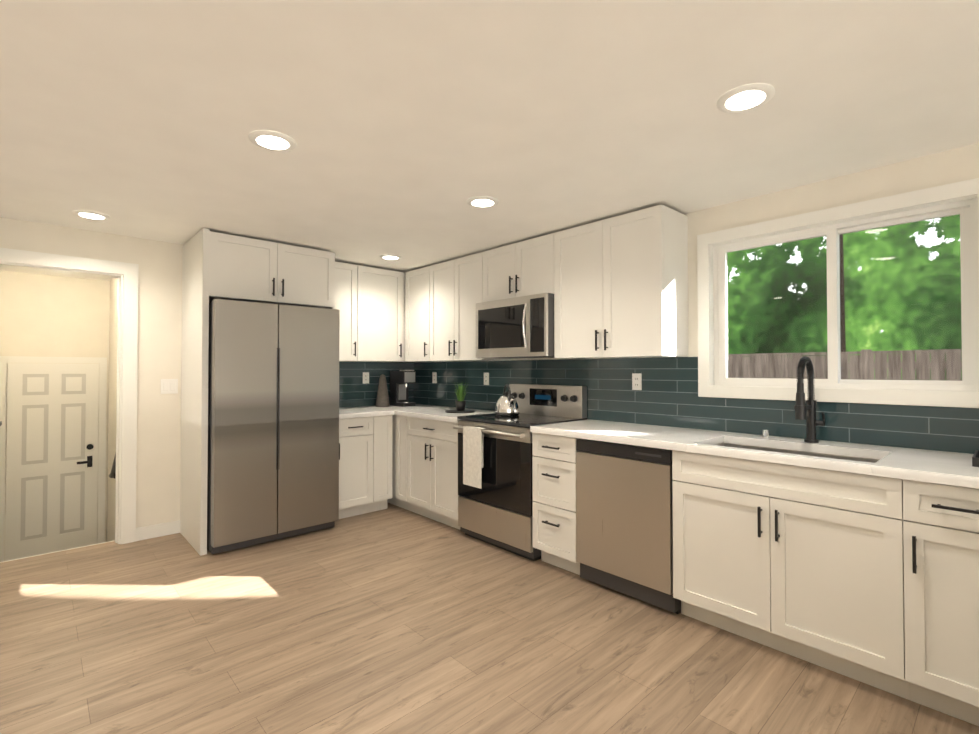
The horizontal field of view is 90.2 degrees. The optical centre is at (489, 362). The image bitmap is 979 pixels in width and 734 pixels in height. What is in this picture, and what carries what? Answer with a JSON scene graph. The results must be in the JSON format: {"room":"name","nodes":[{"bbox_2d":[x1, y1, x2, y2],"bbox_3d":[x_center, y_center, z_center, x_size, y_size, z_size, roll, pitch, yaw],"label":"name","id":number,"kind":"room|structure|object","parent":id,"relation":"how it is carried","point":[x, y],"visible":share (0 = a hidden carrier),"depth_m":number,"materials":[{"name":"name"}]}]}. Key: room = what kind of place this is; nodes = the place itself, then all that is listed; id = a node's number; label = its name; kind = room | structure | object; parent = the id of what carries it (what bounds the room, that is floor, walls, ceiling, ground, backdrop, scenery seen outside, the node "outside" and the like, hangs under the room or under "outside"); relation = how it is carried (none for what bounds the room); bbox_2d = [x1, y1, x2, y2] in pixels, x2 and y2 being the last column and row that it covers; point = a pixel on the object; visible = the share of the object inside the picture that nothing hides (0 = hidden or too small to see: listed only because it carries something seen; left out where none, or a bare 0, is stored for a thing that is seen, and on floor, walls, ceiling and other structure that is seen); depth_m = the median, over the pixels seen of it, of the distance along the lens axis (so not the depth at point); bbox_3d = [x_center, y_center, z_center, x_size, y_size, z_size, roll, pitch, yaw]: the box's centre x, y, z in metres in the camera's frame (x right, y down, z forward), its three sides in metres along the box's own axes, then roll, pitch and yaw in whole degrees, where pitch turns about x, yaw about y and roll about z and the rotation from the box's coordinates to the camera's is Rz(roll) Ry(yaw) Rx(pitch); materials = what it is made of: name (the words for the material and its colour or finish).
{"room":"kitchen","nodes":[
{"label":"kitchen","id":0,"kind":"room"},
{"bbox_2d":[0,267,117,560],"bbox_3d":[-3.878,0.544,4.372,1.150,3.170,2.420,1,-1,-43],"label":"wall","id":1,"kind":"structure","parent":0,"point":[48,314],"depth_m":5.19,"materials":[{"name":"beige paint"}]},
{"bbox_2d":[0,356,106,561],"bbox_3d":[-4.582,0.986,5.133,0.860,2.100,0.095,1,-1,-43],"label":"entry door","id":2,"kind":"structure","parent":1,"relation":"in","point":[53,466],"depth_m":5.12,"materials":[{"name":"white wood"}]},
{"bbox_2d":[109,453,115,478],"bbox_3d":[-3.190,0.743,4.236,0.082,0.698,1.181,1,-1,-43],"label":"handrail","id":3,"kind":"object","parent":1,"relation":"attached to","point":[112,474],"visible":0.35,"depth_m":4.47,"materials":[{"name":"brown metal"}]},
{"bbox_2d":[0,217,363,527],"bbox_3d":[-3.261,0.188,3.218,6.740,2.290,0.120,1,-1,-43],"label":"wall","id":4,"kind":"structure","parent":0,"point":[158,464],"depth_m":3.75,"materials":[{"name":"beige paint"}]},
{"bbox_2d":[0,248,138,543],"bbox_3d":[-3.023,0.293,3.422,0.880,2.085,0.142,1,-1,-43],"label":"door frame","id":5,"kind":"structure","parent":4,"relation":"attached to","point":[125,274],"depth_m":3.63,"materials":[{"name":"white"}]},
{"bbox_2d":[136,520,179,540],"bbox_3d":[-2.556,1.293,3.763,0.288,0.095,0.015,1,-1,-43],"label":"baseboard","id":6,"kind":"structure","parent":4,"relation":"attached to","point":[157,530],"depth_m":3.75,"materials":[{"name":"white"}]},
{"bbox_2d":[161,379,177,393],"bbox_3d":[-2.511,0.184,3.824,0.115,0.115,0.009,1,-1,-43],"label":"switch plate","id":7,"kind":"object","parent":4,"relation":"attached to","point":[169,386],"visible":1,"depth_m":3.82,"materials":[{"name":"white plastic"}]},
{"bbox_2d":[334,262,406,361],"bbox_3d":[-1.157,-0.464,4.838,1.220,0.900,0.372,1,-1,-43],"label":"upper cabinet","id":8,"kind":"object","parent":4,"relation":"attached to","point":[370,303],"visible":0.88,"depth_m":4.66,"materials":[{"name":"white wood"}]},
{"bbox_2d":[339,362,414,407],"bbox_3d":[-1.289,0.216,4.956,1.200,0.454,0.007,1,-1,-43],"label":"tile backsplash","id":9,"kind":"structure","parent":4,"relation":"attached to","point":[352,390],"depth_m":4.96,"materials":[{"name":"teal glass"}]},
{"bbox_2d":[363,372,368,383],"bbox_3d":[-1.260,0.153,4.972,0.070,0.114,0.008,1,-1,-43],"label":"electrical outlet","id":10,"kind":"object","parent":9,"relation":"attached to","point":[365,377],"visible":1,"depth_m":4.97,"materials":[{"name":"white plastic"}]},
{"bbox_2d":[0,502,978,733],"bbox_3d":[-1.217,1.691,0.987,6.740,0.780,10.740,1,-1,-43],"label":"floor","id":11,"kind":"structure","parent":0,"point":[392,619],"depth_m":2.22,"materials":[{"name":"brown wood"}]},
{"bbox_2d":[180,228,334,555],"bbox_3d":[-1.862,0.205,3.965,0.983,2.278,0.682,1,-1,-43],"label":"surround","id":12,"kind":"object","parent":11,"relation":"on","point":[215,265],"visible":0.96,"depth_m":3.63,"materials":[{"name":"white"}]},
{"bbox_2d":[207,299,339,553],"bbox_3d":[-1.806,0.456,3.916,0.902,1.775,0.768,1,-1,-43],"label":"fridge","id":13,"kind":"object","parent":11,"relation":"on","point":[273,423],"visible":0.92,"depth_m":3.58,"materials":[{"name":"grey metal"}]},
{"bbox_2d":[339,415,392,518],"bbox_3d":[-1.297,0.915,4.491,0.570,0.872,0.662,1,-1,-43],"label":"base cabinet","id":14,"kind":"object","parent":11,"relation":"on","point":[365,464],"visible":0.6,"depth_m":4.29,"materials":[{"name":"white wood"}]},
{"bbox_2d":[339,406,390,418],"bbox_3d":[-1.308,0.457,4.495,0.552,0.040,0.650,1,-1,-43],"label":"countertop","id":15,"kind":"structure","parent":14,"relation":"on","point":[366,411],"depth_m":4.37,"materials":[{"name":"white stone"}]},
{"bbox_2d":[371,404,493,422],"bbox_3d":[-0.553,0.458,4.578,0.668,0.040,1.554,1,-1,-43],"label":"countertop","id":16,"kind":"structure","parent":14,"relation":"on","point":[431,412],"depth_m":4.37,"materials":[{"name":"white stone"}]},
{"bbox_2d":[376,374,389,406],"bbox_3d":[-1.089,0.280,4.969,0.140,0.327,0.140,1,-1,-43],"label":"mill","id":17,"kind":"object","parent":16,"relation":"on","point":[382,399],"visible":1,"depth_m":4.93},
{"bbox_2d":[390,370,415,406],"bbox_3d":[-0.901,0.259,5.076,0.154,0.372,0.260,1,-1,-43],"label":"coffee maker","id":18,"kind":"object","parent":16,"relation":"on","point":[401,381],"visible":1,"depth_m":5.04,"materials":[{"name":"black plastic"}]},
{"bbox_2d":[445,410,474,412],"bbox_3d":[-0.261,0.430,4.316,0.260,0.008,0.260,1,-1,-43],"label":"trivet","id":19,"kind":"object","parent":16,"relation":"on","point":[456,411],"visible":0.92,"depth_m":4.26,"materials":[{"name":"black"}]},
{"bbox_2d":[455,382,467,410],"bbox_3d":[-0.258,0.290,4.381,0.174,0.271,0.158,1,-1,-43],"label":"plant","id":20,"kind":"object","parent":19,"relation":"on","point":[460,404],"visible":1,"depth_m":4.34,"materials":[{"name":"green plant"}]},
{"bbox_2d":[387,415,394,504],"bbox_3d":[-0.830,0.921,4.900,0.628,0.872,0.697,1,-1,-43],"label":"base cabinet","id":21,"kind":"object","parent":11,"relation":"on","point":[392,500],"depth_m":4.54,"materials":[{"name":"white wood"}]},
{"bbox_2d":[395,415,402,505],"bbox_3d":[-0.547,0.917,4.594,0.628,0.872,0.225,1,-1,-43],"label":"base cabinet","id":22,"kind":"object","parent":11,"relation":"on","point":[398,419],"depth_m":4.44,"materials":[{"name":"white wood"}]},
{"bbox_2d":[399,416,459,529],"bbox_3d":[-0.277,0.913,4.302,0.628,0.872,0.783,1,-1,-43],"label":"base cabinet","id":23,"kind":"object","parent":11,"relation":"on","point":[425,467],"depth_m":4.08,"materials":[{"name":"white wood"}]},
{"bbox_2d":[453,384,586,560],"bbox_3d":[0.214,0.757,3.698,0.706,1.165,0.767,1,-1,-43],"label":"range","id":24,"kind":"object","parent":11,"relation":"on","point":[495,455],"visible":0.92,"depth_m":3.52,"materials":[{"name":"grey metal"}]},
{"bbox_2d":[494,384,519,415],"bbox_3d":[0.154,0.292,3.869,0.202,0.248,0.245,1,-1,-43],"label":"kettle","id":25,"kind":"object","parent":24,"relation":"on","point":[506,404],"visible":1,"depth_m":3.81,"materials":[{"name":"silver metal"}]},
{"bbox_2d":[532,433,579,574],"bbox_3d":[0.624,0.898,3.305,0.662,0.872,0.358,1,-1,-43],"label":"base cabinet","id":26,"kind":"object","parent":11,"relation":"on","point":[554,493],"visible":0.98,"depth_m":3.10,"materials":[{"name":"white wood"}]},
{"bbox_2d":[576,439,680,613],"bbox_3d":[0.957,0.895,2.950,0.618,0.868,0.604,1,-1,-43],"label":"dishwasher","id":27,"kind":"object","parent":11,"relation":"on","point":[624,518],"visible":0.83,"depth_m":2.71,"materials":[{"name":"grey metal"}]},
{"bbox_2d":[876,476,978,725],"bbox_3d":[1.882,0.879,1.971,0.628,0.872,0.362,1,-1,-43],"label":"base cabinet","id":28,"kind":"object","parent":11,"relation":"on","point":[927,534],"depth_m":1.80,"materials":[{"name":"white wood"}]},
{"bbox_2d":[530,419,978,488],"bbox_3d":[1.499,0.532,2.373,0.650,0.250,2.921,1,-1,-43],"label":"countertop","id":29,"kind":"structure","parent":28,"relation":"on","point":[944,468],"depth_m":2.36,"materials":[{"name":"white stone"}]},
{"bbox_2d":[762,429,768,437],"bbox_3d":[1.512,0.388,2.667,0.034,0.044,0.034,1,-1,-43],"label":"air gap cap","id":30,"kind":"object","parent":29,"relation":"on","point":[765,433],"visible":1,"depth_m":2.65,"materials":[{"name":"silver metal"}]},
{"bbox_2d":[794,356,824,442],"bbox_3d":[1.603,0.187,2.435,0.236,0.440,0.100,1,-1,-43],"label":"faucet","id":31,"kind":"object","parent":29,"relation":"on","point":[806,412],"visible":1,"depth_m":2.48,"materials":[{"name":"black metal"}]},
{"bbox_2d":[972,450,978,466],"bbox_3d":[2.036,0.274,1.866,0.240,0.250,0.260,1,-1,-43],"label":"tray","id":32,"kind":"object","parent":29,"relation":"on","point":[975,460],"visible":1,"depth_m":1.88,"materials":[{"name":"black"}]},
{"bbox_2d":[0,0,978,272],"bbox_3d":[-0.435,-1.051,0.183,6.740,0.100,8.440,1,-1,-43],"label":"ceiling","id":33,"kind":"structure","parent":0,"point":[410,128],"depth_m":1.89,"materials":[{"name":"paint"}]},
{"bbox_2d":[72,210,109,219],"bbox_3d":[-2.571,-0.952,3.151,0.190,0.012,0.190,1,-1,-43],"label":"recessed light","id":34,"kind":"object","parent":33,"relation":"in","point":[91,215],"visible":0.92,"depth_m":3.13,"materials":[{"name":"white plastic"}]},
{"bbox_2d":[249,130,295,151],"bbox_3d":[-0.948,-0.967,2.133,0.190,0.012,0.190,1,-1,-43],"label":"recessed light","id":35,"kind":"object","parent":33,"relation":"in","point":[272,140],"visible":0.98,"depth_m":2.11,"materials":[{"name":"white plastic"}]},
{"bbox_2d":[380,254,400,259],"bbox_3d":[-0.877,-0.935,4.324,0.190,0.012,0.190,1,-1,-43],"label":"recessed light","id":36,"kind":"object","parent":33,"relation":"in","point":[390,257],"visible":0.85,"depth_m":4.30,"materials":[{"name":"white plastic"}]},
{"bbox_2d":[467,196,498,207],"bbox_3d":[-0.040,-0.956,2.905,0.190,0.012,0.190,1,-1,-43],"label":"recessed light","id":37,"kind":"object","parent":33,"relation":"in","point":[482,201],"visible":0.98,"depth_m":2.88,"materials":[{"name":"white plastic"}]},
{"bbox_2d":[717,83,774,112],"bbox_3d":[0.943,-0.971,1.799,0.190,0.012,0.190,1,-1,-43],"label":"recessed light","id":38,"kind":"object","parent":33,"relation":"in","point":[746,97],"visible":0.98,"depth_m":1.78,"materials":[{"name":"white plastic"}]},
{"bbox_2d":[422,143,978,453],"bbox_3d":[2.034,0.176,2.370,0.120,2.290,8.320,1,-1,-43],"label":"wall","id":39,"kind":"structure","parent":0,"point":[944,168],"depth_m":2.58,"materials":[{"name":"beige paint"}]},
{"bbox_2d":[405,267,448,361],"bbox_3d":[-0.565,-0.464,4.847,0.338,0.900,0.479,1,-1,-43],"label":"upper cabinet","id":40,"kind":"object","parent":39,"relation":"attached to","point":[414,279],"depth_m":4.79,"materials":[{"name":"white wood"}]},
{"bbox_2d":[425,252,510,361],"bbox_3d":[-0.209,-0.469,4.462,0.338,0.900,0.808,1,-1,-43],"label":"upper cabinet","id":41,"kind":"object","parent":39,"relation":"attached to","point":[452,287],"depth_m":4.34,"materials":[{"name":"white wood"}]},
{"bbox_2d":[481,233,552,301],"bbox_3d":[0.326,-0.710,3.888,0.338,0.435,0.766,1,-1,-43],"label":"upper cabinet","id":42,"kind":"object","parent":39,"relation":"attached to","point":[524,268],"depth_m":3.74,"materials":[{"name":"white wood"}]},
{"bbox_2d":[476,293,553,358],"bbox_3d":[0.279,-0.265,3.838,0.466,0.451,0.760,1,-1,-43],"label":"microwave","id":43,"kind":"object","parent":42,"relation":"attached to","point":[516,327],"visible":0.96,"depth_m":3.65,"materials":[{"name":"grey metal"}]},
{"bbox_2d":[553,205,687,358],"bbox_3d":[0.865,-0.486,3.302,0.338,0.900,0.823,1,-1,-43],"label":"upper cabinet","id":44,"kind":"object","parent":39,"relation":"attached to","point":[617,286],"depth_m":3.09,"materials":[{"name":"white wood"}]},
{"bbox_2d":[411,357,978,453],"bbox_3d":[0.944,0.194,3.452,0.008,0.454,5.249,1,-1,-43],"label":"tile backsplash","id":45,"kind":"structure","parent":39,"relation":"attached to","point":[667,395],"depth_m":3.14,"materials":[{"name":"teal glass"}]},
{"bbox_2d":[432,372,436,382],"bbox_3d":[-0.574,0.155,5.080,0.008,0.114,0.070,1,-1,-43],"label":"electrical outlet","id":46,"kind":"object","parent":45,"relation":"attached to","point":[434,377],"visible":1,"depth_m":5.08,"materials":[{"name":"white plastic"}]},
{"bbox_2d":[484,373,488,384],"bbox_3d":[-0.030,0.146,4.493,0.008,0.114,0.070,1,-1,-43],"label":"electrical outlet","id":47,"kind":"object","parent":45,"relation":"attached to","point":[486,378],"visible":1,"depth_m":4.49,"materials":[{"name":"white plastic"}]},
{"bbox_2d":[632,373,641,389],"bbox_3d":[1.016,0.130,3.363,0.008,0.114,0.070,1,-1,-43],"label":"electrical outlet","id":48,"kind":"object","parent":45,"relation":"attached to","point":[636,381],"visible":1,"depth_m":3.36,"materials":[{"name":"white plastic"}]},
{"bbox_2d":[697,178,978,407],"bbox_3d":[1.797,-0.301,2.614,0.137,1.010,1.310,1,-1,-43],"label":"window","id":49,"kind":"structure","parent":39,"relation":"in","point":[966,210],"depth_m":2.57,"materials":[{"name":"white plastic"}]},
{"bbox_2d":[726,218,961,380],"bbox_3d":[1.827,-0.300,2.634,0.037,0.778,1.038,1,-1,-43],"label":"window panel","id":50,"kind":"object","parent":49,"relation":"attached to","point":[854,307],"visible":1,"depth_m":2.53,"materials":[{"name":"clear glass"}]},
{"label":"outside","id":51,"kind":"structure","parent":0,"visible":0},
{"bbox_3d":[7.128,1.941,7.279,13.700,0.100,24.000,1,-1,-43],"label":"ground","id":52,"kind":"structure","parent":51,"visible":0},
{"bbox_2d":[839,234,845,351],"bbox_3d":[5.462,-2.826,9.526,0.326,9.504,2.576,0,-1,-29],"label":"trunk","id":53,"kind":"object","parent":52,"relation":"on","point":[842,316],"depth_m":8.41,"materials":[{"name":"brown plant"}]},
{"bbox_2d":[727,214,961,380],"bbox_3d":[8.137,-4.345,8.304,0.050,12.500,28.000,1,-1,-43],"label":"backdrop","id":54,"kind":"object","parent":52,"relation":"on","point":[794,336],"depth_m":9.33,"materials":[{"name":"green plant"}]},
{"bbox_2d":[728,349,961,380],"bbox_3d":[5.668,0.842,5.951,0.130,2.060,20.012,1,-1,-43],"label":"fence","id":55,"kind":"object","parent":52,"relation":"on","point":[781,359],"depth_m":6.56,"materials":[{"name":"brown wood"}]}
]}

